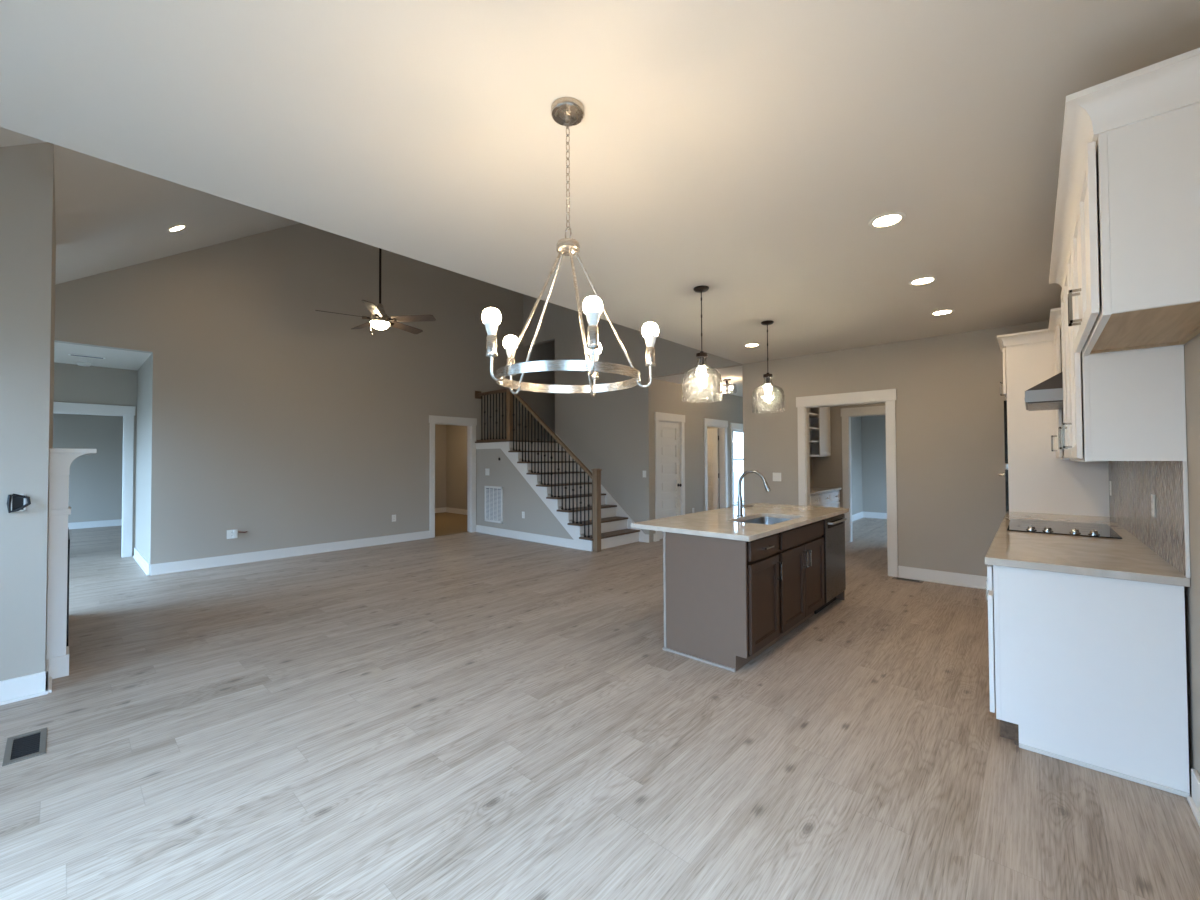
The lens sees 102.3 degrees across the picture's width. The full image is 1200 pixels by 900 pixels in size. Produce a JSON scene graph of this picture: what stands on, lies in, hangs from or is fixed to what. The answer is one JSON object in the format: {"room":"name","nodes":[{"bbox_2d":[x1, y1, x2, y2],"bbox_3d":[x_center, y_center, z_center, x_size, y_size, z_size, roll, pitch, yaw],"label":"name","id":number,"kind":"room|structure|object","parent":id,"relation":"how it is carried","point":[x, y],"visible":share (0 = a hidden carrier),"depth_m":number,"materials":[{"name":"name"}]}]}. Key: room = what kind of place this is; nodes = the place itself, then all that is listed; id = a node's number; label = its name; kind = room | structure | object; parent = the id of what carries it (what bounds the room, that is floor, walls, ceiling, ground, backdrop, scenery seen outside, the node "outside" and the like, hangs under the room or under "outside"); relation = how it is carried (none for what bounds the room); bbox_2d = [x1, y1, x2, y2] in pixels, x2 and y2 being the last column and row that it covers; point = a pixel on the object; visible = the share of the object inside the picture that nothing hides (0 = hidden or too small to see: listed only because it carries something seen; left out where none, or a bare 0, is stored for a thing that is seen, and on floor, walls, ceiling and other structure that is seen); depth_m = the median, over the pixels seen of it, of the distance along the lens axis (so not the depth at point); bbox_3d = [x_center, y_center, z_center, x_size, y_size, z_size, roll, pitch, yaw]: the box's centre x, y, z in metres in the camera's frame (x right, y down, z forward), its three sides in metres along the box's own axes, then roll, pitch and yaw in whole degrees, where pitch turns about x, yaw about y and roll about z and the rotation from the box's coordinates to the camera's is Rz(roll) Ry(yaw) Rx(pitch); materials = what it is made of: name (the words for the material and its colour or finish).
{"room":"open-plan kitchen dining area","nodes":[
{"label":"open-plan kitchen dining area","id":0,"kind":"room"},
{"bbox_2d":[0,142,55,680],"bbox_3d":[-4.573,-0.207,3.328,2.195,3.417,1.050,-1,-1,42],"label":"wall","id":1,"kind":"structure","parent":0,"point":[27,180],"depth_m":2.92,"materials":[{"name":"beige paint"}]},
{"bbox_2d":[7,494,30,512],"bbox_3d":[-3.465,0.316,2.883,0.095,0.114,0.036,1,-1,-42],"label":"electrical box","id":2,"kind":"object","parent":1,"relation":"attached to","point":[15,502],"visible":1,"depth_m":2.88,"materials":[{"name":"black plastic"}]},
{"bbox_2d":[0,659,51,704],"bbox_3d":[-3.827,1.419,2.655,0.293,0.135,1.078,-1,-1,42],"label":"baseboard","id":3,"kind":"structure","parent":1,"relation":"attached to","point":[38,684],"depth_m":2.89,"materials":[{"name":"white paint"}]},
{"bbox_2d":[53,413,122,522],"bbox_3d":[-9.266,0.230,8.567,5.000,2.780,5.600,-1,-1,42],"label":"wall","id":4,"kind":"structure","parent":0,"point":[95,480],"depth_m":10.35,"materials":[{"name":"beige paint"}]},
{"bbox_2d":[68,519,149,575],"bbox_3d":[-8.489,1.536,7.853,6.829,0.135,5.400,-1,-1,42],"label":"baseboard","id":5,"kind":"structure","parent":4,"relation":"attached to","point":[142,562],"depth_m":10.17,"materials":[{"name":"white paint"}]},
{"bbox_2d":[53,402,135,557],"bbox_3d":[-7.413,0.461,6.775,0.147,2.235,1.268,-1,-1,42],"label":"door frame","id":6,"kind":"structure","parent":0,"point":[128,412],"depth_m":7.13,"materials":[{"name":"white paint"}]},
{"bbox_2d":[53,362,136,555],"bbox_3d":[-7.359,0.189,6.859,0.120,2.780,5.600,-1,-1,42],"label":"wall","id":7,"kind":"structure","parent":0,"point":[73,383],"depth_m":6.96,"materials":[{"name":"beige paint"}]},
{"bbox_2d":[54,342,151,369],"bbox_3d":[-8.591,-1.225,7.983,6.830,0.100,5.600,-1,-1,42],"label":"ceiling","id":8,"kind":"structure","parent":0,"point":[114,358],"depth_m":6.28,"materials":[{"name":"white paint"}]},
{"bbox_2d":[76,362,90,365],"bbox_3d":[-7.135,-1.181,6.678,0.140,0.046,0.140,-1,-1,42],"label":"smoke detector","id":9,"kind":"object","parent":8,"relation":"attached to","point":[77,363],"visible":1,"depth_m":6.64,"materials":[{"name":"white plastic"}]},
{"bbox_2d":[68,354,104,358],"bbox_3d":[-6.641,-1.211,6.255,0.100,0.008,0.330,-1,-1,42],"label":"ceiling vent","id":10,"kind":"object","parent":8,"relation":"in","point":[68,354],"visible":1,"depth_m":6.24,"materials":[{"name":"white plastic"}]},
{"bbox_2d":[135,354,151,562],"bbox_3d":[-6.267,0.182,6.707,1.710,2.780,0.120,-1,-1,42],"label":"wall","id":11,"kind":"structure","parent":0,"point":[143,442],"depth_m":6.59,"materials":[{"name":"beige paint"}]},
{"bbox_2d":[0,127,298,284],"bbox_3d":[-1.680,-2.399,6.665,5.260,2.585,10.075,-1,-1,42],"label":"ceiling","id":12,"kind":"structure","parent":0,"point":[109,216],"depth_m":4.70,"materials":[{"name":"white paint"}]},
{"bbox_2d":[167,225,185,231],"bbox_3d":[-4.672,-2.449,5.335,0.157,0.104,0.188,1,-1,-44],"label":"recessed light","id":13,"kind":"object","parent":12,"relation":"attached to","point":[179,227],"visible":1,"depth_m":5.33,"materials":[{"name":"white plastic"}]},
{"bbox_2d":[315,248,435,335],"bbox_3d":[-2.722,-2.455,5.930,1.273,2.190,1.324,-1,-1,42],"label":"ceiling fan","id":14,"kind":"object","parent":12,"relation":"hanging from","point":[378,319],"visible":0.84,"depth_m":5.86,"materials":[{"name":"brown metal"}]},
{"bbox_2d":[54,223,554,564],"bbox_3d":[-3.548,-0.956,8.399,0.120,5.090,9.955,-1,-1,42],"label":"wall","id":15,"kind":"structure","parent":0,"point":[279,421],"depth_m":7.20,"materials":[{"name":"beige paint"}]},
{"bbox_2d":[227,529,246,538],"bbox_3d":[-4.972,1.150,6.626,0.056,0.118,0.228,-1,-1,42],"label":"outlet","id":16,"kind":"object","parent":15,"relation":"attached to","point":[231,534],"visible":1,"depth_m":6.59,"materials":[{"name":"white plastic"}]},
{"bbox_2d":[150,531,429,575],"bbox_3d":[-4.324,1.507,7.362,0.028,0.135,3.715,-1,-1,42],"label":"baseboard","id":17,"kind":"structure","parent":15,"relation":"attached to","point":[202,563],"depth_m":6.97,"materials":[{"name":"white paint"}]},
{"bbox_2d":[429,415,476,537],"bbox_3d":[-2.808,0.488,9.171,0.147,2.225,1.001,-1,-1,42],"label":"door frame","id":18,"kind":"structure","parent":15,"relation":"attached to","point":[471,423],"depth_m":9.41,"materials":[{"name":"white paint"}]},
{"bbox_2d":[435,424,466,509],"bbox_3d":[-3.865,0.335,10.810,3.610,2.600,3.150,-1,-1,42],"label":"wall","id":19,"kind":"structure","parent":0,"point":[450,440],"depth_m":12.83,"materials":[{"name":"beige paint"}]},
{"bbox_2d":[435,507,466,514],"bbox_3d":[-3.822,1.567,10.754,3.510,0.135,2.950,-1,-1,42],"label":"baseboard","id":20,"kind":"structure","parent":19,"relation":"attached to","point":[444,509],"depth_m":12.79,"materials":[{"name":"white paint"}]},
{"bbox_2d":[476,448,586,539],"bbox_3d":[-1.286,0.767,8.534,3.015,1.630,0.088,-1,-1,42],"label":"wall","id":21,"kind":"structure","parent":0,"point":[519,496],"depth_m":8.74,"materials":[{"name":"beige paint"}]},
{"bbox_2d":[485,486,502,522],"bbox_3d":[-2.009,1.023,9.111,0.560,0.675,0.012,-1,-1,42],"label":"air vent","id":22,"kind":"object","parent":21,"relation":"in","point":[493,494],"visible":1,"depth_m":9.10,"materials":[{"name":"white plastic"}]},
{"bbox_2d":[476,525,583,549],"bbox_3d":[-1.336,1.514,8.491,2.935,0.135,0.028,-1,-1,42],"label":"baseboard","id":23,"kind":"structure","parent":21,"relation":"attached to","point":[563,542],"depth_m":8.41,"materials":[{"name":"white paint"}]},
{"bbox_2d":[0,512,1199,899],"bbox_3d":[-1.800,1.670,10.169,17.700,0.128,15.220,-1,-1,42],"label":"floor","id":24,"kind":"structure","parent":0,"point":[468,715],"depth_m":2.34,"materials":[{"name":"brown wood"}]},
{"bbox_2d":[2,727,46,765],"bbox_3d":[-2.862,1.474,2.410,0.335,0.006,0.134,-1,-1,42],"label":"floor vent","id":25,"kind":"object","parent":24,"relation":"in","point":[31,744],"visible":1,"depth_m":2.40,"materials":[{"name":"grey metal"}]},
{"bbox_2d":[46,448,96,678],"bbox_3d":[-4.148,0.756,3.783,1.730,1.505,0.212,-1,-1,42],"label":"fireplace","id":26,"kind":"object","parent":24,"relation":"on","point":[60,459],"visible":0.94,"depth_m":3.18,"materials":[{"name":"white paint"}]},
{"bbox_2d":[50,448,96,454],"bbox_3d":[-4.152,0.019,3.796,1.730,0.030,0.212,-1,-1,42],"label":"mantel shelf","id":27,"kind":"object","parent":26,"relation":"attached to","point":[53,451],"depth_m":3.22,"materials":[{"name":"white paint"}]},
{"bbox_2d":[475,387,644,551],"bbox_3d":[-0.189,0.201,9.609,3.230,2.790,3.225,-1,-1,42],"label":"staircase","id":28,"kind":"structure","parent":24,"relation":"on","point":[596,514],"depth_m":8.34,"materials":[{"name":"brown wood"}]},
{"bbox_2d":[662,513,844,671],"bbox_3d":[1.452,1.051,4.214,0.656,0.878,2.234,-1,-1,42],"label":"island end panel","id":29,"kind":"object","parent":24,"relation":"on","point":[705,578],"visible":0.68,"depth_m":3.37,"materials":[{"name":"beige paint"}]},
{"bbox_2d":[737,533,782,669],"bbox_3d":[0.933,1.042,3.567,0.679,0.878,0.510,-1,-1,42],"label":"base cabinet","id":30,"kind":"object","parent":24,"relation":"on","point":[763,562],"visible":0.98,"depth_m":3.34,"materials":[{"name":"brown wood"}]},
{"bbox_2d":[631,503,848,541],"bbox_3d":[1.369,0.596,4.310,0.974,0.036,2.290,-1,-1,42],"label":"countertop","id":31,"kind":"structure","parent":30,"relation":"on","point":[724,523],"depth_m":3.88,"materials":[{"name":"beige stone"}]},
{"bbox_2d":[737,470,770,516],"bbox_3d":[1.309,0.374,4.126,0.303,0.403,0.060,-1,-1,42],"label":"faucet","id":32,"kind":"object","parent":31,"relation":"on","point":[741,506],"visible":1,"depth_m":4.18,"materials":[{"name":"silver metal"}]},
{"bbox_2d":[741,517,791,547],"bbox_3d":[1.401,0.709,4.059,0.420,0.194,0.780,-1,-1,42],"label":"sink","id":33,"kind":"object","parent":31,"relation":"in","point":[761,520],"visible":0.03,"depth_m":4.38,"materials":[{"name":"silver metal"}]},
{"bbox_2d":[768,520,824,647],"bbox_3d":[1.444,1.050,4.137,0.679,0.878,1.019,-1,-1,42],"label":"base cabinet","id":34,"kind":"object","parent":24,"relation":"on","point":[801,550],"visible":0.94,"depth_m":3.88,"materials":[{"name":"brown wood"}]},
{"bbox_2d":[810,490,839,507],"bbox_3d":[3.254,1.104,7.589,0.485,0.880,1.970,-1,-1,42],"label":"base cabinet","id":35,"kind":"object","parent":24,"relation":"on","point":[826,499],"visible":0.24,"depth_m":7.65,"materials":[{"name":"white paint"}]},
{"bbox_2d":[810,487,841,494],"bbox_3d":[3.242,0.646,7.588,0.484,0.033,2.002,-1,-1,42],"label":"countertop","id":36,"kind":"structure","parent":35,"relation":"on","point":[813,490],"depth_m":7.72,"materials":[{"name":"beige stone"}]},
{"bbox_2d":[814,514,846,613],"bbox_3d":[2.010,1.061,4.753,0.679,0.873,0.625,-1,-1,42],"label":"dishwasher","id":37,"kind":"object","parent":24,"relation":"on","point":[834,527],"visible":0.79,"depth_m":4.52,"materials":[{"name":"paint"}]},
{"bbox_2d":[892,577,923,582],"bbox_3d":[3.561,1.503,5.590,0.300,0.006,0.110,-1,-1,42],"label":"floor vent","id":38,"kind":"object","parent":24,"relation":"in","point":[896,578],"visible":1,"depth_m":5.59,"materials":[{"name":"brown metal"}]},
{"bbox_2d":[997,329,1109,516],"bbox_3d":[4.247,0.207,4.553,0.711,2.552,0.836,-1,-1,42],"label":"tall cabinet","id":39,"kind":"object","parent":24,"relation":"on","point":[1039,481],"visible":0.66,"depth_m":4.35,"materials":[{"name":"white paint"}]},
{"bbox_2d":[998,400,1008,511],"bbox_3d":[4.213,0.291,4.623,0.601,1.523,0.687,-1,-1,42],"label":"wall oven","id":40,"kind":"object","parent":39,"relation":"in","point":[1005,473],"visible":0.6,"depth_m":4.53,"materials":[{"name":"paint"}]},
{"bbox_2d":[986,565,1189,796],"bbox_3d":[2.588,1.018,2.681,0.684,0.878,1.192,-1,-1,42],"label":"base cabinet","id":41,"kind":"object","parent":24,"relation":"on","point":[1090,672],"visible":0.81,"depth_m":2.20,"materials":[{"name":"white paint"}]},
{"bbox_2d":[985,511,1189,586],"bbox_3d":[3.108,0.569,3.241,0.666,0.036,2.748,-1,-1,42],"label":"countertop","id":42,"kind":"structure","parent":41,"relation":"on","point":[1126,558],"depth_m":2.52,"materials":[{"name":"beige stone"}]},
{"bbox_2d":[1007,518,1121,538],"bbox_3d":[3.262,0.532,3.434,0.540,0.042,0.810,-1,-1,42],"label":"cooktop","id":43,"kind":"object","parent":42,"relation":"in","point":[1021,525],"visible":1,"depth_m":3.35,"materials":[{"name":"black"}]},
{"bbox_2d":[0,0,1199,363],"bbox_3d":[0.857,-1.401,2.901,3.750,0.140,7.875,-1,-1,42],"label":"ceiling","id":44,"kind":"structure","parent":0,"point":[747,151],"depth_m":2.01,"materials":[{"name":"white paint"}]},
{"bbox_2d":[482,97,658,396],"bbox_3d":[-0.147,-0.792,1.901,0.660,1.103,0.670,-1,-1,42],"label":"chandelier","id":45,"kind":"object","parent":44,"relation":"hanging from","point":[565,111],"visible":1,"depth_m":1.86,"materials":[{"name":"silver metal"}]},
{"bbox_2d":[482,307,500,357],"bbox_3d":[-0.382,-0.413,1.700,0.066,0.172,0.066,-1,-1,42],"label":"bulb","id":46,"kind":"object","parent":45,"relation":"attached to","point":[491,317],"depth_m":1.68,"materials":[{"name":"white glass"}]},
{"bbox_2d":[503,335,517,375],"bbox_3d":[-0.382,-0.407,2.076,0.066,0.172,0.066,-1,-1,42],"label":"bulb","id":47,"kind":"object","parent":45,"relation":"attached to","point":[509,342],"depth_m":2.06,"materials":[{"name":"white glass"}]},
{"bbox_2d":[583,296,602,349],"bbox_3d":[-0.023,-0.417,1.584,0.066,0.172,0.066,-1,-1,42],"label":"bulb","id":48,"kind":"object","parent":45,"relation":"attached to","point":[592,305],"depth_m":1.57,"materials":[{"name":"white glass"}]},
{"bbox_2d":[588,342,601,379],"bbox_3d":[-0.025,-0.406,2.193,0.066,0.172,0.066,-1,-1,42],"label":"bulb","id":49,"kind":"object","parent":45,"relation":"attached to","point":[597,352],"depth_m":2.18,"materials":[{"name":"white glass"}]},
{"bbox_2d":[642,322,658,366],"bbox_3d":[0.197,-0.413,1.889,0.066,0.172,0.066,-1,-1,42],"label":"bulb","id":50,"kind":"object","parent":45,"relation":"attached to","point":[650,330],"depth_m":1.87,"materials":[{"name":"white glass"}]},
{"bbox_2d":[682,285,721,400],"bbox_3d":[0.823,-0.854,3.907,0.320,0.914,0.317,-1,-1,42],"label":"pendant light","id":51,"kind":"object","parent":44,"relation":"hanging from","point":[701,289],"visible":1,"depth_m":3.89,"materials":[{"name":"clear glass"}]},
{"bbox_2d":[696,351,707,366],"bbox_3d":[0.824,-0.733,3.905,0.096,0.130,0.096,-1,-1,42],"label":"socket","id":52,"kind":"object","parent":51,"relation":"attached to","point":[702,354],"depth_m":3.89,"materials":[{"name":"brown metal"}]},
{"bbox_2d":[744,343,759,346],"bbox_3d":[1.853,-1.278,5.891,0.188,0.006,0.188,-1,-1,42],"label":"recessed light","id":53,"kind":"object","parent":44,"relation":"in","point":[749,344],"visible":1,"depth_m":5.88,"materials":[{"name":"white plastic"}]},
{"bbox_2d":[752,320,784,412],"bbox_3d":[1.700,-0.841,4.894,0.320,0.914,0.317,-1,-1,42],"label":"pendant light","id":54,"kind":"object","parent":44,"relation":"hanging from","point":[767,375],"visible":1,"depth_m":4.88,"materials":[{"name":"clear glass"}]},
{"bbox_2d":[763,373,772,385],"bbox_3d":[1.701,-0.719,4.891,0.096,0.130,0.096,-1,-1,42],"label":"socket","id":55,"kind":"object","parent":54,"relation":"attached to","point":[767,375],"depth_m":4.87,"materials":[{"name":"brown metal"}]},
{"bbox_2d":[868,212,905,227],"bbox_3d":[1.668,-1.334,2.808,0.188,0.006,0.188,-1,-1,42],"label":"recessed light","id":56,"kind":"object","parent":44,"relation":"in","point":[891,218],"visible":1,"depth_m":2.80,"materials":[{"name":"white plastic"}]},
{"bbox_2d":[908,276,936,284],"bbox_3d":[2.521,-1.320,3.775,0.188,0.006,0.188,-1,-1,42],"label":"recessed light","id":57,"kind":"object","parent":44,"relation":"in","point":[928,279],"visible":1,"depth_m":3.76,"materials":[{"name":"white plastic"}]},
{"bbox_2d":[930,309,953,314],"bbox_3d":[3.255,-1.308,4.594,0.188,0.006,0.188,-1,-1,42],"label":"recessed light","id":58,"kind":"object","parent":44,"relation":"in","point":[944,311],"visible":1,"depth_m":4.59,"materials":[{"name":"white plastic"}]},
{"bbox_2d":[652,378,742,535],"bbox_3d":[2.607,0.195,10.266,0.120,2.800,5.225,-1,-1,42],"label":"wall","id":59,"kind":"structure","parent":0,"point":[699,404],"depth_m":9.33,"materials":[{"name":"beige paint"}]},
{"bbox_2d":[643,533,656,542],"bbox_3d":[2.574,1.527,10.178,0.148,0.135,5.373,-1,-1,42],"label":"baseboard","id":60,"kind":"structure","parent":59,"relation":"attached to","point":[646,535],"depth_m":8.20,"materials":[{"name":"white paint"}]},
{"bbox_2d":[654,412,684,540],"bbox_3d":[1.231,0.461,8.691,0.166,2.225,0.957,-1,-1,42],"label":"door","id":61,"kind":"structure","parent":59,"relation":"in","point":[669,432],"depth_m":8.69,"materials":[{"name":"white paint"}]},
{"bbox_2d":[730,423,743,506],"bbox_3d":[3.148,0.346,10.830,0.150,1.855,1.070,-1,-1,42],"label":"window","id":62,"kind":"structure","parent":59,"relation":"in","point":[739,427],"depth_m":10.45,"materials":[{"name":"white paint"}]},
{"bbox_2d":[653,366,742,396],"bbox_3d":[3.318,-1.278,9.731,1.940,0.120,5.345,-1,-1,42],"label":"ceiling","id":63,"kind":"structure","parent":0,"point":[735,374],"depth_m":8.46,"materials":[{"name":"white paint"}]},
{"bbox_2d":[717,379,736,394],"bbox_3d":[2.222,-1.111,8.458,0.330,0.249,0.330,-1,-1,42],"label":"flush light","id":64,"kind":"object","parent":63,"relation":"attached to","point":[726,380],"visible":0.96,"depth_m":8.44,"materials":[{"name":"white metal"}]},
{"bbox_2d":[707,427,719,508],"bbox_3d":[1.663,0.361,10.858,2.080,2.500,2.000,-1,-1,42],"label":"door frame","id":65,"kind":"structure","parent":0,"point":[707,427],"depth_m":10.41,"materials":[{"name":"beige paint"}]},
{"bbox_2d":[704,418,727,510],"bbox_3d":[2.075,0.489,10.195,0.878,2.215,0.976,-1,-1,42],"label":"door","id":66,"kind":"structure","parent":65,"relation":"in","point":[715,458],"depth_m":10.25,"materials":[{"name":"white paint"}]},
{"bbox_2d":[523,294,1048,576],"bbox_3d":[2.279,-0.984,8.331,8.650,5.090,2.120,-1,-1,42],"label":"wall","id":67,"kind":"structure","parent":0,"point":[949,405],"depth_m":6.01,"materials":[{"name":"beige paint"}]},
{"bbox_2d":[773,473,780,480],"bbox_3d":[2.461,0.375,6.720,0.118,0.118,0.008,-1,-1,42],"label":"light switch","id":68,"kind":"object","parent":67,"relation":"attached to","point":[776,476],"visible":1,"depth_m":6.72,"materials":[{"name":"white plastic"}]},
{"bbox_2d":[796,389,897,576],"bbox_3d":[3.142,0.398,6.179,1.175,2.240,0.147,-1,-1,42],"label":"door frame","id":69,"kind":"structure","parent":67,"relation":"attached to","point":[888,396],"depth_m":5.93,"materials":[{"name":"white paint"}]},
{"bbox_2d":[898,566,986,589],"bbox_3d":[3.190,1.448,6.039,2.950,0.135,0.028,-1,-1,42],"label":"baseboard","id":70,"kind":"structure","parent":67,"relation":"attached to","point":[966,580],"depth_m":5.43,"materials":[{"name":"white paint"}]},
{"bbox_2d":[810,403,884,524],"bbox_3d":[3.987,0.179,6.996,3.000,2.700,2.195,-1,-1,42],"label":"wall","id":71,"kind":"structure","parent":0,"point":[824,471],"depth_m":8.29,"materials":[{"name":"beige paint"}]},
{"bbox_2d":[809,407,830,456],"bbox_3d":[3.185,-0.400,7.672,0.319,1.010,1.970,-1,-1,42],"label":"shelf unit","id":72,"kind":"object","parent":71,"relation":"attached to","point":[819,418],"visible":0.38,"depth_m":8.20,"materials":[{"name":"white paint"}]},
{"bbox_2d":[840,406,884,541],"bbox_3d":[4.538,0.415,7.875,1.080,2.255,0.147,-1,-1,42],"label":"door frame","id":73,"kind":"structure","parent":71,"relation":"attached to","point":[846,413],"depth_m":8.13,"materials":[{"name":"white paint"}]},
{"bbox_2d":[851,417,853,514],"bbox_3d":[3.963,0.167,9.052,0.120,2.800,5.225,-1,-1,42],"label":"wall","id":74,"kind":"structure","parent":0,"point":[852,459],"depth_m":10.89,"materials":[{"name":"beige paint"}]},
{"bbox_2d":[853,417,855,513],"bbox_3d":[5.068,0.209,11.650,1.940,2.800,0.120,-1,-1,42],"label":"wall","id":75,"kind":"structure","parent":0,"point":[853,417],"depth_m":11.00,"materials":[{"name":"beige paint"}]},
{"bbox_2d":[854,415,886,513],"bbox_3d":[6.239,0.207,9.090,3.480,2.700,3.930,-1,-1,42],"label":"wall","id":76,"kind":"structure","parent":0,"point":[870,431],"depth_m":11.34,"materials":[{"name":"beige paint"}]},
{"bbox_2d":[852,512,886,520],"bbox_3d":[6.195,1.488,9.011,3.240,0.135,3.780,-1,-1,42],"label":"baseboard","id":77,"kind":"structure","parent":76,"relation":"attached to","point":[860,515],"depth_m":11.28,"materials":[{"name":"white paint"}]},
{"bbox_2d":[1184,333,1199,789],"bbox_3d":[2.296,0.041,1.753,0.120,2.800,7.875,-1,-1,42],"label":"wall","id":78,"kind":"structure","parent":0,"point":[1192,347],"depth_m":1.97,"materials":[{"name":"beige paint"}]},
{"bbox_2d":[1048,308,1060,330],"bbox_3d":[3.835,-1.028,3.857,0.358,0.100,0.755,-1,-1,42],"label":"crown molding","id":79,"kind":"structure","parent":78,"relation":"attached to","point":[1055,314],"depth_m":3.84,"materials":[{"name":"white paint"}]},
{"bbox_2d":[1051,323,1069,459],"bbox_3d":[3.884,-0.460,3.902,0.362,1.074,0.744,-1,-1,42],"label":"upper cabinet","id":80,"kind":"object","parent":78,"relation":"attached to","point":[1057,341],"visible":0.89,"depth_m":3.83,"materials":[{"name":"white paint"}]},
{"bbox_2d":[1058,258,1078,460],"bbox_3d":[2.851,-0.491,2.749,0.362,1.104,0.828,-1,-1,42],"label":"upper cabinet","id":81,"kind":"object","parent":78,"relation":"attached to","point":[1064,293],"visible":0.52,"depth_m":2.81,"materials":[{"name":"white paint"}]},
{"bbox_2d":[1062,234,1186,461],"bbox_3d":[2.441,-0.498,2.292,0.362,1.104,0.398,-1,-1,42],"label":"upper cabinet","id":82,"kind":"object","parent":78,"relation":"attached to","point":[1126,405],"visible":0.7,"depth_m":2.13,"materials":[{"name":"white paint"}]},
{"bbox_2d":[1068,103,1199,355],"bbox_3d":[2.019,-0.747,1.826,0.362,0.619,0.859,-1,-1,42],"label":"upper cabinet","id":83,"kind":"object","parent":78,"relation":"attached to","point":[1136,228],"visible":0.98,"depth_m":1.55,"materials":[{"name":"white paint"}]},
{"bbox_2d":[1049,48,1199,286],"bbox_3d":[2.422,-1.092,2.296,0.378,0.125,2.246,-1,-1,42],"label":"crown molding","id":84,"kind":"structure","parent":83,"relation":"attached to","point":[1171,84],"depth_m":1.55,"materials":[{"name":"white paint"}]},
{"bbox_2d":[1108,461,1185,575],"bbox_3d":[3.361,0.053,3.039,0.008,0.986,2.723,-1,-1,42],"label":"backsplash","id":85,"kind":"structure","parent":78,"relation":"attached to","point":[1133,483],"depth_m":2.56,"materials":[{"name":"tile"}]},
{"bbox_2d":[1109,481,1111,495],"bbox_3d":[4.152,0.312,3.930,0.008,0.116,0.072,-1,-1,42],"label":"outlet","id":86,"kind":"object","parent":85,"relation":"attached to","point":[1110,484],"visible":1,"depth_m":3.91,"materials":[{"name":"white plastic"}]},
{"bbox_2d":[1151,494,1155,516],"bbox_3d":[2.904,0.293,2.537,0.008,0.116,0.072,-1,-1,42],"label":"outlet","id":87,"kind":"object","parent":85,"relation":"attached to","point":[1152,495],"visible":1,"depth_m":2.52,"materials":[{"name":"white plastic"}]},
{"bbox_2d":[1183,461,1189,577],"bbox_3d":[2.447,0.288,2.015,0.011,0.486,0.017,-1,-1,42],"label":"trim","id":88,"kind":"structure","parent":78,"relation":"attached to","point":[1185,467],"depth_m":2.01,"materials":[{"name":"white paint"}]},
{"bbox_2d":[1187,769,1199,826],"bbox_3d":[1.027,1.356,0.417,0.028,0.135,4.220,-1,-1,42],"label":"baseboard","id":89,"kind":"structure","parent":78,"relation":"attached to","point":[1194,801],"depth_m":1.93,"materials":[{"name":"white paint"}]},
{"bbox_3d":[3.406,-0.768,3.323,0.292,0.474,0.758,-1,-1,42],"label":"upper cabinet","id":90,"kind":"object","parent":78,"relation":"attached to","visible":0},
{"bbox_2d":[1025,372,1062,410],"bbox_3d":[3.321,-0.422,3.394,0.504,0.214,0.756,-1,-1,42],"label":"range hood","id":91,"kind":"object","parent":90,"relation":"attached to","point":[1047,395],"visible":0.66,"depth_m":3.23,"materials":[{"name":"grey metal"}]},
{"label":"outside","id":92,"kind":"structure","parent":0,"visible":0},
{"bbox_2d":[734,472,743,500],"bbox_3d":[-0.379,2.050,7.024,110.000,0.200,110.000,-1,-1,42],"label":"ground","id":93,"kind":"structure","parent":92,"point":[737,475],"depth_m":32.17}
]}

